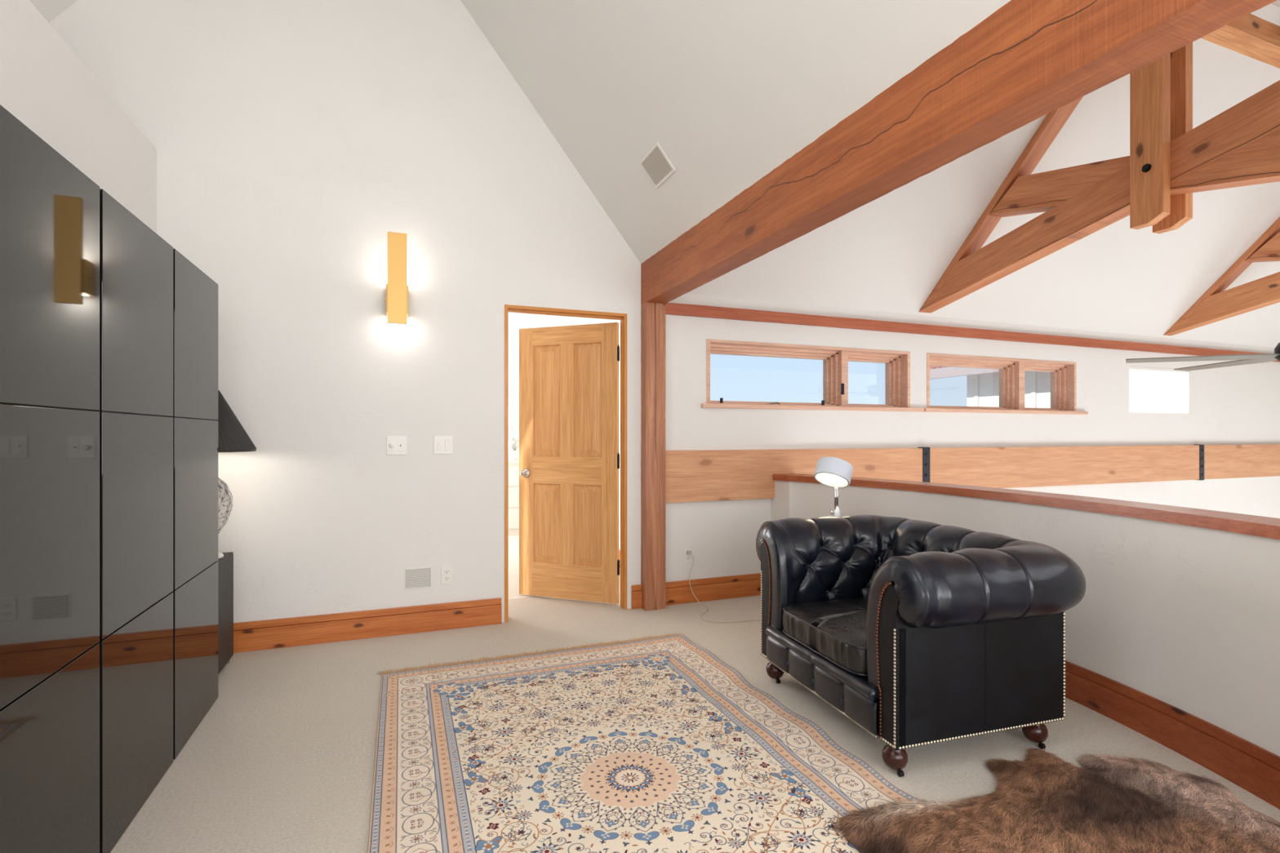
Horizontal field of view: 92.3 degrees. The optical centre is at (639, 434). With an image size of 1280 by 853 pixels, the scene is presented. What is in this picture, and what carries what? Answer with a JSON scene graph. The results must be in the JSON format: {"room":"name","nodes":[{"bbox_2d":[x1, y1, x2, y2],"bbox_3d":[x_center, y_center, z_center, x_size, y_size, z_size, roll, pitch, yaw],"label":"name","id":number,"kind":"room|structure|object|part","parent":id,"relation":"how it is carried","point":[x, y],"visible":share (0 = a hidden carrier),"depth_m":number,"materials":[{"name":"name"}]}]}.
{"room":"loft sitting area","nodes":[
{"label":"loft sitting area","id":0,"kind":"room"},
{"bbox_2d":[29,0,77,22],"bbox_3d":[-1.539,-2.515,-0.036,2.073,2.570,7.250,0,0,-21],"label":"ceiling","id":1,"kind":"structure","parent":0,"point":[50,10],"depth_m":3.13,"materials":[{"name":"paint"}]},
{"bbox_2d":[0,0,156,233],"bbox_3d":[-1.877,-0.163,-0.167,1.161,2.765,7.050,0,0,-21],"label":"wall","id":2,"kind":"structure","parent":0,"point":[44,84],"depth_m":2.46,"materials":[{"name":"white paint"}]},
{"bbox_2d":[508,328,519,458],"bbox_3d":[-3.247,-0.080,7.374,4.500,2.600,0.100,0,0,-21],"label":"wall","id":3,"kind":"structure","parent":0,"point":[513,333],"depth_m":7.95,"materials":[{"name":"white paint"}]},
{"bbox_2d":[508,311,574,328],"bbox_3d":[-2.567,-1.430,5.627,4.700,0.100,3.850,0,0,-21],"label":"ceiling","id":4,"kind":"structure","parent":0,"point":[516,320],"depth_m":7.41,"materials":[{"name":"paint"}]},
{"bbox_2d":[562,316,620,550],"bbox_3d":[-0.423,-0.080,6.462,0.100,2.600,3.850,0,0,-21],"label":"wall","id":5,"kind":"structure","parent":0,"point":[575,321],"depth_m":5.74,"materials":[{"name":"white paint"}]},
{"bbox_2d":[618,549,620,568],"bbox_3d":[-0.466,1.145,6.402,0.022,0.150,3.730,0,0,-21],"label":"baseboard","id":6,"kind":"structure","parent":5,"relation":"attached to","point":[619,549],"depth_m":5.65,"materials":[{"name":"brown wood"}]},
{"bbox_2d":[48,0,1279,622],"bbox_3d":[2.577,0.022,5.521,13.590,7.995,0.320,0,0,-21],"label":"wall","id":7,"kind":"structure","parent":0,"point":[290,138],"depth_m":3.79,"materials":[{"name":"white paint"}]},
{"bbox_2d":[233,597,502,653],"bbox_3d":[-1.754,1.139,3.651,1.838,0.163,0.023,0,0,-21],"label":"baseboard","id":8,"kind":"structure","parent":7,"relation":"attached to","point":[259,635],"depth_m":3.68,"materials":[{"name":"brown wood"}]},
{"bbox_3d":[-1.755,1.077,3.654,1.838,0.039,0.017,0,0,-21],"label":"cap moulding","id":9,"kind":"part","parent":8,"relation":"part of","materials":[{"name":"brown wood"}]},
{"bbox_2d":[383,231,408,324],"bbox_3d":[-1.466,-0.930,3.700,0.136,0.536,0.140,0,0,-21],"label":"wall sconce","id":10,"kind":"object","parent":7,"relation":"attached to","point":[397,287],"visible":1,"depth_m":3.64,"materials":[{"name":"gold metal"}]},
{"bbox_2d":[386,435,407,454],"bbox_3d":[-1.484,0.065,3.753,0.117,0.115,0.029,0,0,-21],"label":"plate","id":11,"kind":"object","parent":7,"relation":"attached to","point":[395,445],"visible":1,"depth_m":3.76,"materials":[{"name":"white plastic"}]},
{"bbox_2d":[404,565,433,590],"bbox_3d":[-1.369,0.886,3.808,0.172,0.140,0.010,0,0,-21],"label":"air vent","id":12,"kind":"object","parent":7,"relation":"in","point":[416,577],"visible":1,"depth_m":3.81,"materials":[{"name":"white metal"}]},
{"bbox_2d":[433,435,453,453],"bbox_3d":[-1.233,0.062,3.857,0.115,0.115,0.018,0,0,-21],"label":"switch plate","id":13,"kind":"object","parent":7,"relation":"attached to","point":[442,444],"visible":1,"depth_m":3.86,"materials":[{"name":"white plastic"}]},
{"bbox_2d":[436,440,441,450],"bbox_3d":[-1.258,0.062,3.849,0.028,0.066,0.003,0,0,-21],"label":"toggle switch","id":14,"kind":"object","parent":13,"relation":"attached to","point":[438,442],"depth_m":3.85,"materials":[{"name":"white plastic"}]},
{"bbox_2d":[444,439,450,450],"bbox_3d":[-1.209,0.062,3.866,0.032,0.068,0.005,0,0,-21],"label":"rocker switch","id":15,"kind":"object","parent":13,"relation":"attached to","point":[447,442],"depth_m":3.86,"materials":[{"name":"white plastic"}]},
{"bbox_2d":[440,565,453,584],"bbox_3d":[-1.214,0.881,3.868,0.070,0.115,0.010,0,0,-21],"label":"wall outlet","id":16,"kind":"object","parent":7,"relation":"attached to","point":[446,571],"visible":1,"depth_m":3.87,"materials":[{"name":"white plastic"}]},
{"bbox_2d":[444,576,449,581],"bbox_3d":[-1.213,0.902,3.866,0.032,0.028,0.003,0,0,-21],"label":"socket","id":17,"kind":"object","parent":16,"relation":"attached to","point":[446,578],"depth_m":3.86,"materials":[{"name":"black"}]},
{"bbox_2d":[444,568,449,573],"bbox_3d":[-1.213,0.860,3.866,0.032,0.028,0.003,0,0,-21],"label":"socket","id":18,"kind":"object","parent":16,"relation":"attached to","point":[446,571],"depth_m":3.86,"materials":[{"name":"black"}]},
{"bbox_2d":[504,304,626,622],"bbox_3d":[-0.606,0.185,4.463,0.849,2.069,0.665,0,0,-21],"label":"door","id":19,"kind":"structure","parent":7,"relation":"in","point":[569,455],"depth_m":4.50,"materials":[{"name":"brown wood"}]},
{"bbox_3d":[-0.869,0.290,4.625,0.068,0.068,0.050,0,0,20],"label":"handle","id":20,"kind":"part","parent":19,"relation":"part of","materials":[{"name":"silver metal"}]},
{"bbox_3d":[-0.691,-0.255,4.604,0.234,0.840,0.036,0,0,20],"label":"panel","id":21,"kind":"part","parent":19,"relation":"part of","materials":[{"name":"brown wood"}]},
{"bbox_3d":[-0.691,0.660,4.604,0.234,0.600,0.036,0,0,20],"label":"panel","id":22,"kind":"part","parent":19,"relation":"part of","materials":[{"name":"brown wood"}]},
{"bbox_3d":[-0.534,0.202,4.546,0.569,2.013,0.036,0,0,20],"label":"rail","id":23,"kind":"part","parent":19,"relation":"part of","materials":[{"name":"brown wood"}]},
{"bbox_3d":[-0.378,-0.255,4.488,0.234,0.840,0.036,0,0,20],"label":"panel","id":24,"kind":"part","parent":19,"relation":"part of","materials":[{"name":"brown wood"}]},
{"bbox_3d":[-0.378,0.660,4.488,0.234,0.600,0.036,0,0,20],"label":"panel","id":25,"kind":"part","parent":19,"relation":"part of","materials":[{"name":"brown wood"}]},
{"bbox_2d":[631,584,641,608],"bbox_3d":[-0.023,1.139,4.325,0.073,0.163,0.023,0,0,-21],"label":"baseboard","id":26,"kind":"structure","parent":7,"relation":"attached to","point":[636,590],"depth_m":4.32,"materials":[{"name":"brown wood"}]},
{"bbox_3d":[-0.024,1.077,4.328,0.073,0.039,0.017,0,0,-21],"label":"cap moulding","id":27,"kind":"part","parent":26,"relation":"part of","materials":[{"name":"brown wood"}]},
{"bbox_2d":[683,546,692,563],"bbox_3d":[0.349,0.875,4.477,0.070,0.115,0.010,0,0,-21],"label":"wall outlet","id":28,"kind":"object","parent":7,"relation":"attached to","point":[687,558],"visible":1,"depth_m":4.47,"materials":[{"name":"white plastic"}]},
{"bbox_2d":[665,573,760,605],"bbox_3d":[0.573,1.139,4.557,0.906,0.163,0.023,0,0,-21],"label":"baseboard","id":29,"kind":"structure","parent":7,"relation":"attached to","point":[680,592],"depth_m":4.53,"materials":[{"name":"brown wood"}]},
{"bbox_3d":[0.572,1.077,4.560,0.906,0.039,0.017,0,0,-21],"label":"cap moulding","id":30,"kind":"part","parent":29,"relation":"part of","materials":[{"name":"brown wood"}]},
{"bbox_2d":[701,338,924,411],"bbox_3d":[1.403,-0.454,4.981,2.113,0.508,0.234,0,0,-21],"label":"window","id":31,"kind":"structure","parent":7,"relation":"in","point":[835,359],"depth_m":5.03,"materials":[{"name":"brown wood"}]},
{"bbox_3d":[1.038,-0.464,4.898,1.222,0.451,0.125,0,0,-21],"label":"sash","id":32,"kind":"part","parent":31,"relation":"part of","materials":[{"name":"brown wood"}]},
{"bbox_3d":[1.435,-0.215,4.897,2.113,0.030,0.054,0,0,-21],"label":"sill","id":33,"kind":"part","parent":31,"relation":"part of","materials":[{"name":"brown wood"}]},
{"bbox_3d":[1.945,-0.464,5.251,0.596,0.451,0.125,0,0,-21],"label":"sash","id":34,"kind":"part","parent":31,"relation":"part of","materials":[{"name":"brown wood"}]},
{"bbox_2d":[665,444,1279,502],"bbox_3d":[4.542,0.297,6.080,9.404,0.385,0.065,0,0,-21],"label":"beam","id":35,"kind":"structure","parent":7,"relation":"attached to","point":[708,475],"depth_m":5.46,"materials":[{"name":"brown wood"}]},
{"bbox_2d":[665,302,1279,362],"bbox_3d":[4.537,-0.905,6.092,9.404,0.082,0.034,0,0,-21],"label":"board","id":36,"kind":"object","parent":7,"relation":"attached to","point":[671,308],"visible":0.88,"depth_m":5.23,"materials":[{"name":"red wood"}]},
{"bbox_2d":[924,352,1088,414],"bbox_3d":[3.373,-0.454,5.749,2.079,0.508,0.234,0,0,-21],"label":"window","id":37,"kind":"structure","parent":7,"relation":"in","point":[1011,371],"depth_m":5.80,"materials":[{"name":"brown wood"}]},
{"bbox_3d":[2.984,-0.464,5.656,1.135,0.451,0.125,0,0,-21],"label":"sash","id":38,"kind":"part","parent":37,"relation":"part of","materials":[{"name":"brown wood"}]},
{"bbox_3d":[3.406,-0.215,5.665,2.079,0.030,0.054,0,0,-21],"label":"sill","id":39,"kind":"part","parent":37,"relation":"part of","materials":[{"name":"brown wood"}]},
{"bbox_3d":[3.880,-0.464,6.005,0.639,0.451,0.125,0,0,-21],"label":"sash","id":40,"kind":"part","parent":37,"relation":"part of","materials":[{"name":"brown wood"}]},
{"bbox_2d":[1128,365,1189,413],"bbox_3d":[5.456,-0.469,6.568,1.028,0.478,0.170,0,0,-21],"label":"window","id":41,"kind":"structure","parent":7,"relation":"in","point":[1151,389],"depth_m":6.49,"materials":[{"name":"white glass"}]},
{"bbox_2d":[110,534,1279,852],"bbox_3d":[-0.685,1.370,2.416,5.676,0.300,11.200,0,0,-21],"label":"floor","id":42,"kind":"structure","parent":0,"point":[282,760],"depth_m":2.49,"materials":[{"name":"beige carpet"}]},
{"bbox_2d":[0,104,99,852],"bbox_3d":[-1.607,0.261,1.380,0.420,1.918,0.594,0,0,-21],"label":"storage cabinet","id":43,"kind":"object","parent":42,"relation":"on","point":[50,208],"visible":1,"depth_m":1.48,"materials":[{"name":"black"}]},
{"bbox_3d":[-1.421,-0.384,1.452,0.020,0.629,0.584,0,0,-21],"label":"door","id":44,"kind":"part","parent":43,"relation":"part of","materials":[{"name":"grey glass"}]},
{"bbox_3d":[-1.421,0.258,1.452,0.020,0.645,0.584,0,0,-21],"label":"door","id":45,"kind":"part","parent":43,"relation":"part of","materials":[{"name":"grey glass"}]},
{"bbox_3d":[-1.421,0.900,1.452,0.020,0.632,0.584,0,0,-21],"label":"door","id":46,"kind":"part","parent":43,"relation":"part of","materials":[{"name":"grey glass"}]},
{"bbox_2d":[90,188,173,852],"bbox_3d":[-1.825,0.261,1.939,0.420,1.918,0.594,0,0,-21],"label":"storage cabinet","id":47,"kind":"object","parent":42,"relation":"on","point":[135,642],"visible":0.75,"depth_m":1.96,"materials":[{"name":"black"}]},
{"bbox_3d":[-1.639,0.900,2.012,0.020,0.632,0.584,0,0,-21],"label":"door","id":48,"kind":"part","parent":47,"relation":"part of","materials":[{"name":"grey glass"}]},
{"bbox_3d":[-1.639,-0.384,2.012,0.020,0.629,0.584,0,0,-21],"label":"door","id":49,"kind":"part","parent":47,"relation":"part of","materials":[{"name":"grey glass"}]},
{"bbox_3d":[-1.639,0.258,2.012,0.020,0.645,0.584,0,0,-21],"label":"door","id":50,"kind":"part","parent":47,"relation":"part of","materials":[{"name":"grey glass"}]},
{"bbox_2d":[166,248,217,759],"bbox_3d":[-2.043,0.261,2.498,0.420,1.918,0.594,0,0,-21],"label":"storage cabinet","id":51,"kind":"object","parent":42,"relation":"on","point":[195,294],"visible":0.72,"depth_m":2.51,"materials":[{"name":"black"}]},
{"bbox_3d":[-1.857,-0.384,2.573,0.020,0.629,0.589,0,0,-21],"label":"door","id":52,"kind":"part","parent":51,"relation":"part of","materials":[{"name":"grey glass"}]},
{"bbox_3d":[-1.857,0.900,2.573,0.020,0.632,0.589,0,0,-21],"label":"door","id":53,"kind":"part","parent":51,"relation":"part of","materials":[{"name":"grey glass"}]},
{"bbox_3d":[-1.857,0.258,2.573,0.020,0.645,0.589,0,0,-21],"label":"door","id":54,"kind":"part","parent":51,"relation":"part of","materials":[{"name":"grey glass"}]},
{"bbox_2d":[217,551,233,674],"bbox_3d":[-2.276,0.925,3.031,0.357,0.590,0.500,0,0,-21],"label":"base cabinet","id":55,"kind":"object","parent":42,"relation":"on","point":[225,564],"visible":0.24,"depth_m":3.18,"materials":[{"name":"grey laminate"}]},
{"bbox_2d":[216,390,256,559],"bbox_3d":[-2.224,0.200,3.126,0.466,0.860,0.466,0,0,-21],"label":"table lamp","id":56,"kind":"object","parent":55,"relation":"on","point":[232,436],"visible":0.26,"depth_m":3.10,"materials":[{"name":"black fabric"}]},
{"bbox_3d":[-2.224,-0.072,3.126,0.466,0.315,0.466,0,0,-21],"label":"lamp shade","id":57,"kind":"part","parent":56,"relation":"part of","materials":[{"name":"grey fabric"}]},
{"bbox_2d":[508,458,519,535],"bbox_3d":[-1.808,0.765,7.607,1.290,0.910,0.470,0,0,-21],"label":"dresser","id":58,"kind":"object","parent":42,"relation":"on","point":[513,465],"visible":0.02,"depth_m":7.47,"materials":[{"name":"white wood"}]},
{"bbox_2d":[508,406,519,459],"bbox_3d":[-1.619,-0.020,7.740,0.280,0.660,0.280,0,0,-21],"label":"table lamp","id":59,"kind":"object","parent":58,"relation":"on","point":[513,411],"visible":0.48,"depth_m":7.64,"materials":[{"name":"white plastic"}]},
{"bbox_3d":[-1.619,-0.230,7.740,0.280,0.240,0.280,0,0,-21],"label":"lamp shade","id":60,"kind":"part","parent":59,"relation":"part of","materials":[{"name":"white plastic"}]},
{"bbox_2d":[508,438,519,460],"bbox_3d":[-1.542,0.176,7.518,0.123,0.267,0.160,0,0,-39],"label":"flower vase","id":61,"kind":"object","parent":58,"relation":"on","point":[513,455],"visible":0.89,"depth_m":7.48,"materials":[{"name":"white ceramic"}]},
{"bbox_3d":[-1.444,0.500,7.512,0.580,0.240,0.012,0,0,-21],"label":"drawer","id":62,"kind":"part","parent":58,"relation":"part of","materials":[{"name":"white plastic"}]},
{"bbox_3d":[-1.444,0.760,7.512,0.580,0.240,0.012,0,0,-21],"label":"drawer","id":63,"kind":"part","parent":58,"relation":"part of","materials":[{"name":"white plastic"}]},
{"bbox_3d":[-1.444,1.020,7.512,0.580,0.240,0.012,0,0,-21],"label":"drawer","id":64,"kind":"part","parent":58,"relation":"part of","materials":[{"name":"white plastic"}]},
{"bbox_2d":[367,632,919,852],"bbox_3d":[-0.044,1.211,2.170,1.746,0.016,2.883,0,0,-21],"label":"area rug","id":65,"kind":"object","parent":42,"relation":"on","point":[661,744],"visible":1,"depth_m":2.29,"materials":[{"name":"fabric"}]},
{"bbox_2d":[640,302,666,610],"bbox_3d":[0.093,0.150,4.332,0.152,2.140,0.094,0,0,-21],"label":"timber post","id":66,"kind":"object","parent":42,"relation":"on","point":[653,370],"visible":1,"depth_m":4.29,"materials":[{"name":"brown wood"}]},
{"bbox_2d":[687,551,760,622],"bbox_3d":[0.659,1.029,4.041,1.029,0.377,0.318,0,0,38],"label":"power cord","id":67,"kind":"object","parent":42,"relation":"on","point":[688,552],"visible":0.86,"depth_m":4.24,"materials":[{"name":"beige plastic"}]},
{"bbox_2d":[813,456,853,517],"bbox_3d":[1.167,0.674,3.674,0.270,1.092,0.250,0,0,-21],"label":"reading lamp","id":68,"kind":"object","parent":42,"relation":"on","point":[834,472],"visible":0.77,"depth_m":3.62,"materials":[{"name":"white metal"}]},
{"bbox_2d":[817,473,847,484],"bbox_3d":[1.140,0.252,3.647,0.176,0.002,0.176,1,-29,43],"label":"diffuser","id":69,"kind":"object","parent":68,"relation":"attached to","point":[828,477],"depth_m":3.66,"materials":[{"name":"white plastic"}]},
{"bbox_3d":[1.173,0.372,3.676,0.031,0.215,0.013,0,0,-34],"label":"rod","id":70,"kind":"part","parent":68,"relation":"part of","materials":[{"name":"silver metal"}]},
{"bbox_2d":[755,515,1085,777],"bbox_3d":[1.156,0.821,2.746,0.908,0.798,1.224,0,0,-17],"label":"armchair","id":71,"kind":"object","parent":42,"relation":"on","point":[917,633],"visible":1,"depth_m":2.29,"materials":[{"name":"black leather"}]},
{"bbox_3d":[0.640,0.814,3.056,0.041,0.582,0.120,0,0,-17],"label":"arm panel","id":72,"kind":"part","parent":71,"relation":"part of","materials":[{"name":"black leather"}]},
{"bbox_3d":[0.669,1.155,3.047,0.088,0.101,0.088,0,0,-17],"label":"leg","id":73,"kind":"part","parent":71,"relation":"part of","materials":[{"name":"brown wood"}]},
{"bbox_3d":[0.738,1.040,2.618,0.024,0.131,0.808,0,0,-17],"label":"rail","id":74,"kind":"part","parent":71,"relation":"part of","materials":[{"name":"black leather"}]},
{"bbox_2d":[782,597,867,674],"bbox_3d":[1.018,0.847,2.704,0.589,0.155,0.616,0,0,-17],"label":"seat cushion","id":75,"kind":"object","parent":71,"relation":"on","point":[832,631],"depth_m":2.62,"materials":[{"name":"black leather"}]},
{"bbox_3d":[0.903,0.814,2.200,0.041,0.582,0.120,0,0,-17],"label":"arm panel","id":76,"kind":"part","parent":71,"relation":"part of","materials":[{"name":"black leather"}]},
{"bbox_3d":[0.922,1.155,2.225,0.088,0.101,0.088,0,0,-17],"label":"leg","id":77,"kind":"part","parent":71,"relation":"part of","materials":[{"name":"brown wood"}]},
{"bbox_3d":[1.253,0.881,2.329,0.770,0.447,0.130,0,0,-17],"label":"panel","id":78,"kind":"part","parent":71,"relation":"part of","materials":[{"name":"black leather"}]},
{"bbox_3d":[1.553,1.155,2.418,0.088,0.101,0.088,0,0,-17],"label":"leg","id":79,"kind":"part","parent":71,"relation":"part of","materials":[{"name":"brown wood"}]},
{"bbox_2d":[835,747,1279,852],"bbox_3d":[1.445,1.192,1.755,1.439,0.049,1.114,0,0,-28],"label":"fur hide","id":80,"kind":"object","parent":42,"relation":"on","point":[1042,803],"visible":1,"depth_m":1.91,"materials":[{"name":"brown fur"}]},
{"bbox_2d":[460,0,1010,263],"bbox_3d":[0.407,-2.495,0.722,2.105,2.610,7.250,0,0,-21],"label":"ceiling","id":81,"kind":"structure","parent":0,"point":[730,91],"depth_m":2.89,"materials":[{"name":"paint"}]},
{"bbox_2d":[639,141,675,188],"bbox_3d":[0.095,-1.510,3.453,0.114,0.142,0.270,0,0,-21],"label":"ceiling speaker","id":82,"kind":"object","parent":81,"relation":"attached to","point":[655,163],"visible":1,"depth_m":3.44,"materials":[{"name":"white plastic"}]},
{"bbox_2d":[641,146,672,185],"bbox_3d":[0.092,-1.508,3.452,0.002,0.146,0.234,-40,14,-17],"label":"grille","id":83,"kind":"object","parent":82,"relation":"attached to","point":[655,163],"depth_m":3.44,"materials":[{"name":"beige metal"}]},
{"bbox_2d":[685,3,1279,347],"bbox_3d":[4.793,-1.929,5.357,9.580,2.002,1.966,0,0,-21],"label":"ceiling","id":84,"kind":"structure","parent":0,"point":[889,253],"depth_m":4.88,"materials":[{"name":"paint"}]},
{"bbox_2d":[1200,13,1279,68],"bbox_3d":[5.118,-2.764,4.563,9.430,0.235,0.140,0,0,-21],"label":"ridge beam","id":85,"kind":"structure","parent":84,"relation":"attached to","point":[1250,35],"depth_m":4.14,"materials":[{"name":"brown wood"}]},
{"bbox_2d":[770,480,1279,756],"bbox_3d":[1.797,0.781,3.069,0.558,0.878,3.696,0,0,-17],"label":"wall","id":86,"kind":"structure","parent":0,"point":[1186,618],"depth_m":2.46,"materials":[{"name":"paint"}]},
{"bbox_2d":[773,473,1044,502],"bbox_3d":[1.595,0.320,3.955,0.294,0.044,1.847,0,0,-30],"label":"trim","id":87,"kind":"structure","parent":86,"relation":"on","point":[990,493],"depth_m":3.68,"materials":[{"name":"brown wood"}]},
{"bbox_2d":[1016,492,1279,539],"bbox_3d":[2.123,0.320,2.211,0.313,0.044,1.938,0,0,-4],"label":"trim","id":88,"kind":"structure","parent":86,"relation":"on","point":[1252,525],"depth_m":2.43,"materials":[{"name":"brown wood"}]},
{"bbox_2d":[1063,660,1279,809],"bbox_3d":[1.755,1.139,2.961,0.418,0.163,3.394,0,0,-16],"label":"baseboard","id":89,"kind":"structure","parent":86,"relation":"attached to","point":[1250,766],"depth_m":2.34,"materials":[{"name":"brown wood"}]},
{"bbox_2d":[1271,0,1279,7],"bbox_3d":[5.513,-1.908,3.507,9.580,2.042,2.006,0,0,-21],"label":"ceiling","id":90,"kind":"structure","parent":0,"point":[1277,2],"depth_m":3.96,"materials":[{"name":"paint"}]},
{"bbox_2d":[918,42,1279,313],"bbox_3d":[3.075,-1.947,3.633,0.292,1.795,3.521,0,0,-21],"label":"truss","id":91,"kind":"object","parent":90,"relation":"attached to","point":[1169,160],"visible":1,"depth_m":3.64,"materials":[{"name":"brown wood"}]},
{"bbox_3d":[2.982,-1.989,3.597,0.068,1.514,0.170,0,0,-21],"label":"king post","id":92,"kind":"part","parent":91,"relation":"part of","materials":[{"name":"brown wood"}]},
{"bbox_3d":[3.180,-1.989,3.674,0.068,1.514,0.170,0,0,-21],"label":"king post","id":93,"kind":"part","parent":91,"relation":"part of","materials":[{"name":"brown wood"}]},
{"bbox_2d":[1125,342,1279,371],"bbox_3d":[4.518,-1.675,4.154,1.825,2.370,1.863,0,0,-21],"label":"ceiling fan","id":94,"kind":"object","parent":90,"relation":"hanging from","point":[1241,359],"visible":1,"depth_m":4.38,"materials":[{"name":"black"}]},
{"bbox_3d":[3.956,-0.539,4.342,0.900,0.027,0.120,0,0,22],"label":"fan blade","id":95,"kind":"part","parent":94,"relation":"part of","materials":[{"name":"grey"}]},
{"bbox_3d":[4.482,-0.539,4.675,0.120,0.027,0.900,0,0,4],"label":"fan blade","id":96,"kind":"part","parent":94,"relation":"part of","materials":[{"name":"grey"}]},
{"bbox_2d":[1163,217,1279,335],"bbox_3d":[6.197,-1.947,4.849,0.292,1.795,3.521,0,0,-21],"label":"truss","id":97,"kind":"object","parent":90,"relation":"attached to","point":[1216,304],"visible":1,"depth_m":5.88,"materials":[{"name":"brown wood"}]},
{"label":"outside","id":98,"kind":"structure","parent":0,"visible":0},
{"bbox_2d":[929,365,1142,413],"bbox_3d":[7.245,0.910,9.726,3.840,6.219,4.330,0,0,-21],"label":"house wing","id":99,"kind":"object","parent":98,"point":[982,384],"visible":0.03,"depth_m":9.96,"materials":[{"name":"white stucco"},{"name":"glass"}]},
{"bbox_3d":[2.667,-1.255,-0.373,1.300,0.090,3.570,0,0,-21],"label":"ceiling","id":100,"kind":"structure","parent":0,"visible":0},
{"bbox_2d":[640,0,1276,304],"bbox_3d":[1.353,-1.066,1.090,0.146,0.294,7.049,0,0,-21],"label":"ceiling beam","id":101,"kind":"structure","parent":100,"relation":"attached to","point":[1027,60],"depth_m":1.93,"materials":[{"name":"brown wood"}]}
]}

